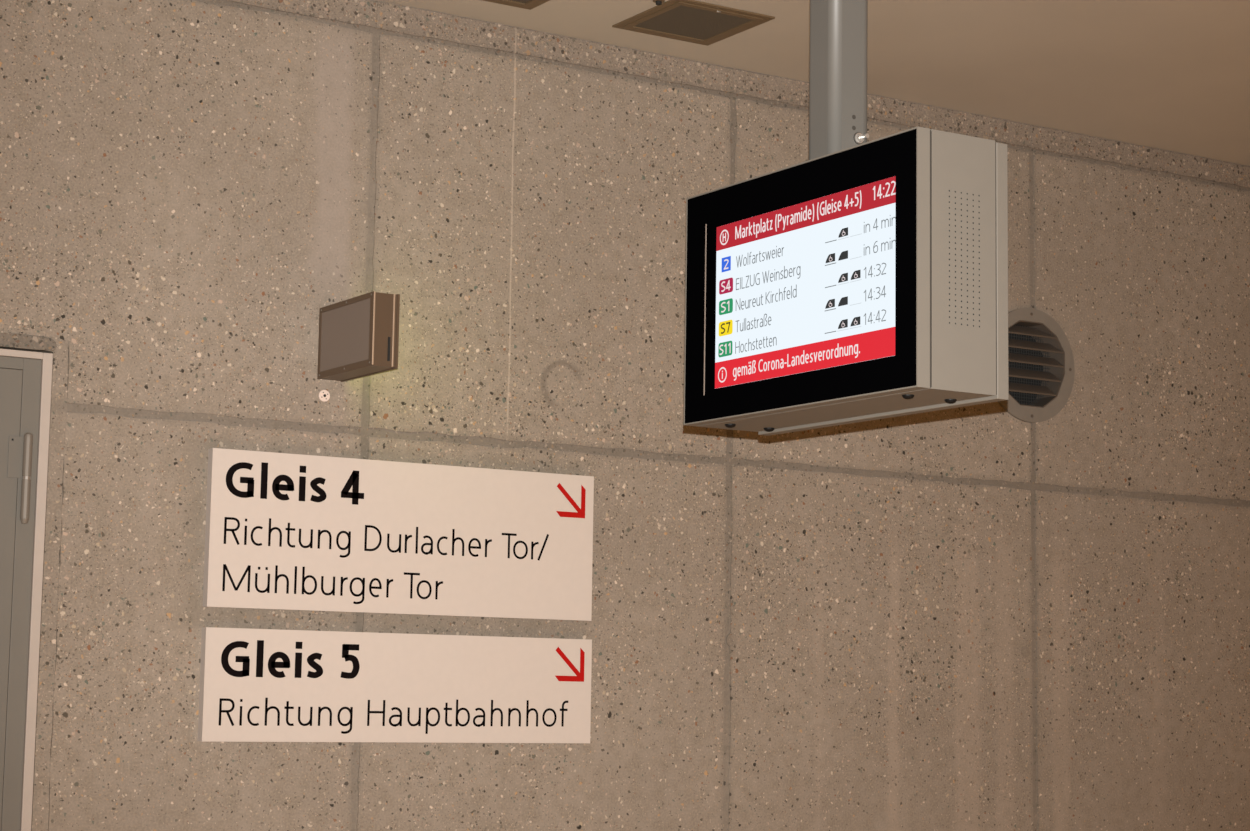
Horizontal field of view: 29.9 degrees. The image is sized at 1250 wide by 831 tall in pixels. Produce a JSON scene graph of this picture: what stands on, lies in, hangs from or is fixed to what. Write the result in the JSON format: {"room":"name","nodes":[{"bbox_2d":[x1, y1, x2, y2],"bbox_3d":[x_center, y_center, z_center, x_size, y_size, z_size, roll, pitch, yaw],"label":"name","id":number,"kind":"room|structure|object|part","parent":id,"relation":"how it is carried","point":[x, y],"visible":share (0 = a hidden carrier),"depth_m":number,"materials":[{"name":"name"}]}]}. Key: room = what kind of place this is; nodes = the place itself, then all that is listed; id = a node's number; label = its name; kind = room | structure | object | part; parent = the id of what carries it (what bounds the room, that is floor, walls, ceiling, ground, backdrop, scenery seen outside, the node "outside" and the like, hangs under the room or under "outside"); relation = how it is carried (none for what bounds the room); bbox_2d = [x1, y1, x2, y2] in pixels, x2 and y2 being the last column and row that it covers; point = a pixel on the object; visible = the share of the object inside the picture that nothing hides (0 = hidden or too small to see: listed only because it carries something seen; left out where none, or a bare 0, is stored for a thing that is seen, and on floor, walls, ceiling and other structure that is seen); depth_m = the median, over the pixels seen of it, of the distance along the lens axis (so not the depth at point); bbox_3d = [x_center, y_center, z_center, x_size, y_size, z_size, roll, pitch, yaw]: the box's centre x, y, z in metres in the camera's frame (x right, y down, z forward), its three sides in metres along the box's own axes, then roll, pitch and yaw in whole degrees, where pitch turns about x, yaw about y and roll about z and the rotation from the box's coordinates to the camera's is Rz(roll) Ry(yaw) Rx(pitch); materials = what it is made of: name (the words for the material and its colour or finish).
{"room":"station hall","nodes":[
{"label":"station hall","id":0,"kind":"room"},
{"bbox_2d":[0,0,1249,830],"bbox_3d":[-0.679,0.642,5.380,8.064,3.214,0.304,5,-8,-32],"label":"wall","id":1,"kind":"structure","parent":0,"point":[979,617],"depth_m":5.67,"materials":[{"name":"concrete"}]},
{"bbox_2d":[0,348,52,830],"bbox_3d":[-1.668,0.979,4.564,1.014,2.312,0.080,5,-8,-32],"label":"door","id":2,"kind":"structure","parent":1,"relation":"in","point":[25,376],"depth_m":4.87,"materials":[{"name":"paint"}]},
{"bbox_3d":[-1.272,0.086,4.889,0.032,0.087,0.002,5,-8,-32],"label":"hinge plate","id":3,"kind":"part","parent":2,"relation":"part of","materials":[{"name":"grey paint"}]},
{"bbox_3d":[-1.011,-0.469,5.121,0.994,0.928,0.004,5,-8,-32],"label":"concrete panel","id":4,"kind":"part","parent":1,"relation":"part of","materials":[{"name":"grey concrete"}]},
{"bbox_3d":[-0.899,0.506,5.082,0.693,0.988,0.004,5,-8,-32],"label":"concrete panel","id":5,"kind":"part","parent":1,"relation":"part of","materials":[{"name":"grey concrete"}]},
{"bbox_3d":[-1.003,-0.971,5.182,1.008,0.065,0.004,5,-8,-32],"label":"concrete panel","id":6,"kind":"part","parent":1,"relation":"part of","materials":[{"name":"grey concrete"}]},
{"bbox_2d":[319,390,329,401],"bbox_3d":[-0.677,-0.045,5.279,0.027,0.027,0.004,5,-8,-32],"label":"plug","id":7,"kind":"object","parent":1,"relation":"attached to","point":[324,395],"visible":1,"depth_m":5.28,"materials":[{"name":"beige plastic"}]},
{"bbox_2d":[317,291,399,381],"bbox_3d":[-0.591,-0.172,5.184,0.064,0.163,0.279,5,-8,-32],"label":"box","id":8,"kind":"object","parent":1,"relation":"attached to","point":[359,335],"visible":1,"depth_m":5.12,"materials":[{"name":"brown metal"}]},
{"bbox_3d":[-0.618,-0.176,5.172,0.002,0.134,0.250,5,-8,-32],"label":"panel","id":9,"kind":"part","parent":8,"relation":"part of","materials":[{"name":"brown"}]},
{"bbox_3d":[-0.617,-0.175,5.170,0.004,0.162,0.277,5,-8,-32],"label":"frame","id":10,"kind":"part","parent":8,"relation":"part of","materials":[{"name":"brown metal"}]},
{"bbox_3d":[-0.567,-0.170,5.201,0.005,0.163,0.277,5,-8,-32],"label":"frame","id":11,"kind":"part","parent":8,"relation":"part of","materials":[{"name":"brown metal"}]},
{"bbox_2d":[198,627,591,742],"bbox_3d":[-0.500,0.617,5.303,0.974,0.244,0.028,5,-8,-32],"label":"direction sign","id":12,"kind":"object","parent":1,"relation":"attached to","point":[257,685],"visible":1,"depth_m":5.27,"materials":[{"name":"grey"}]},
{"bbox_2d":[203,448,593,620],"bbox_3d":[-0.495,0.281,5.344,0.972,0.345,0.028,5,-8,-32],"label":"direction sign","id":13,"kind":"object","parent":1,"relation":"attached to","point":[284,531],"visible":1,"depth_m":5.31,"materials":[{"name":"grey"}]},
{"bbox_3d":[-0.173,0.573,5.534,0.994,0.988,0.004,5,-8,-32],"label":"concrete panel","id":14,"kind":"part","parent":1,"relation":"part of","materials":[{"name":"grey concrete"}]},
{"bbox_3d":[-0.158,-0.391,5.652,0.994,0.928,0.004,5,-8,-32],"label":"concrete panel","id":15,"kind":"part","parent":1,"relation":"part of","materials":[{"name":"grey concrete"}]},
{"bbox_3d":[-0.150,-0.892,5.713,1.008,0.066,0.004,5,-8,-32],"label":"concrete panel","id":16,"kind":"part","parent":1,"relation":"part of","materials":[{"name":"grey concrete"}]},
{"bbox_3d":[0.680,0.651,6.065,0.994,0.988,0.004,5,-8,-32],"label":"concrete panel","id":17,"kind":"part","parent":1,"relation":"part of","materials":[{"name":"grey concrete"}]},
{"bbox_3d":[0.695,-0.312,6.183,0.994,0.928,0.004,5,-8,-32],"label":"concrete panel","id":18,"kind":"part","parent":1,"relation":"part of","materials":[{"name":"grey concrete"}]},
{"bbox_3d":[0.703,-0.814,6.245,1.008,0.065,0.004,5,-8,-32],"label":"concrete panel","id":19,"kind":"part","parent":1,"relation":"part of","materials":[{"name":"grey concrete"}]},
{"bbox_2d":[998,308,1074,422],"bbox_3d":[1.088,-0.134,6.456,0.316,0.316,0.102,5,-8,-32],"label":"air vent","id":20,"kind":"object","parent":1,"relation":"in","point":[1041,368],"visible":0.62,"depth_m":6.46,"materials":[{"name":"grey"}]},
{"bbox_3d":[1.102,-0.074,6.424,0.178,0.031,0.042,5,-8,-32],"label":"louvre blade","id":21,"kind":"part","parent":20,"relation":"part of","materials":[{"name":"brown"}]},
{"bbox_3d":[1.105,-0.232,6.443,0.187,0.031,0.042,5,-8,-32],"label":"louvre blade","id":22,"kind":"part","parent":20,"relation":"part of","materials":[{"name":"brown"}]},
{"bbox_3d":[1.103,-0.114,6.429,0.216,0.031,0.042,5,-8,-32],"label":"louvre blade","id":23,"kind":"part","parent":20,"relation":"part of","materials":[{"name":"brown"}]},
{"bbox_3d":[1.103,-0.155,6.434,0.239,0.031,0.042,5,-8,-32],"label":"louvre blade","id":24,"kind":"part","parent":20,"relation":"part of","materials":[{"name":"brown"}]},
{"bbox_3d":[1.104,-0.194,6.439,0.238,0.031,0.042,5,-8,-32],"label":"louvre blade","id":25,"kind":"part","parent":20,"relation":"part of","materials":[{"name":"brown"}]},
{"bbox_3d":[1.556,-0.736,6.776,1.008,0.065,0.004,5,-8,-32],"label":"concrete panel","id":26,"kind":"part","parent":1,"relation":"part of","materials":[{"name":"grey concrete"}]},
{"bbox_3d":[1.548,-0.234,6.714,0.994,0.928,0.004,5,-8,-32],"label":"concrete panel","id":27,"kind":"part","parent":1,"relation":"part of","materials":[{"name":"grey concrete"}]},
{"bbox_3d":[1.533,0.730,6.596,0.994,0.988,0.004,5,-8,-32],"label":"concrete panel","id":28,"kind":"part","parent":1,"relation":"part of","materials":[{"name":"beige concrete"}]},
{"bbox_2d":[377,0,1249,165],"bbox_3d":[1.343,-1.405,2.434,8.064,0.200,7.800,5,-8,-32],"label":"ceiling","id":29,"kind":"structure","parent":0,"point":[1169,75],"depth_m":5.81,"materials":[{"name":"beige paint"}]},
{"bbox_2d":[482,0,549,9],"bbox_3d":[-0.266,-0.975,5.304,0.277,0.008,0.273,5,-8,-32],"label":"ceiling vent","id":30,"kind":"object","parent":29,"relation":"in","point":[526,4],"visible":1,"depth_m":5.44,"materials":[{"name":"brown metal"}]},
{"bbox_3d":[-0.266,-0.976,5.304,0.240,0.006,0.236,5,-8,-32],"label":"frame","id":31,"kind":"part","parent":30,"relation":"part of","materials":[{"name":"brown metal"}]},
{"bbox_2d":[510,0,530,2],"bbox_3d":[-0.266,-0.976,5.304,0.207,0.002,0.203,5,-8,-32],"label":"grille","id":32,"kind":"object","parent":30,"relation":"attached to","point":[511,1],"depth_m":5.43,"materials":[{"name":"brown metal"}]},
{"bbox_2d":[653,0,664,4],"bbox_3d":[0.078,-0.955,5.410,0.028,0.012,0.028,5,-8,-32],"label":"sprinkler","id":33,"kind":"object","parent":29,"relation":"attached to","point":[658,2],"visible":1,"depth_m":5.40,"materials":[{"name":"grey metal"}]},
{"bbox_2d":[612,0,774,45],"bbox_3d":[0.162,-0.935,5.576,0.277,0.008,0.283,5,-8,-32],"label":"ceiling vent","id":34,"kind":"object","parent":29,"relation":"in","point":[693,21],"visible":1,"depth_m":5.57,"materials":[{"name":"brown metal"}]},
{"bbox_2d":[635,5,750,39],"bbox_3d":[0.162,-0.936,5.577,0.207,0.002,0.213,5,-8,-32],"label":"grille","id":35,"kind":"object","parent":34,"relation":"attached to","point":[686,22],"depth_m":5.57,"materials":[{"name":"brown"}]},
{"bbox_2d":[809,0,868,159],"bbox_3d":[0.326,-0.772,3.509,0.070,0.827,0.088,5,-8,-32],"label":"post","id":36,"kind":"object","parent":29,"relation":"attached to","point":[838,28],"visible":0.9,"depth_m":3.46,"materials":[{"name":"grey paint"}]},
{"bbox_2d":[683,126,1008,435],"bbox_3d":[0.312,-0.180,3.445,0.162,0.363,0.567,5,-8,-32],"label":"display","id":37,"kind":"object","parent":36,"relation":"hanging from","point":[867,281],"visible":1,"depth_m":3.30,"materials":[{"name":"black glass"}]},
{"bbox_3d":[0.464,-0.209,3.207,0.114,0.357,0.001,5,-8,-32],"label":"plate","id":38,"kind":"part","parent":37,"relation":"part of","materials":[{"name":"grey metal"}]}
]}

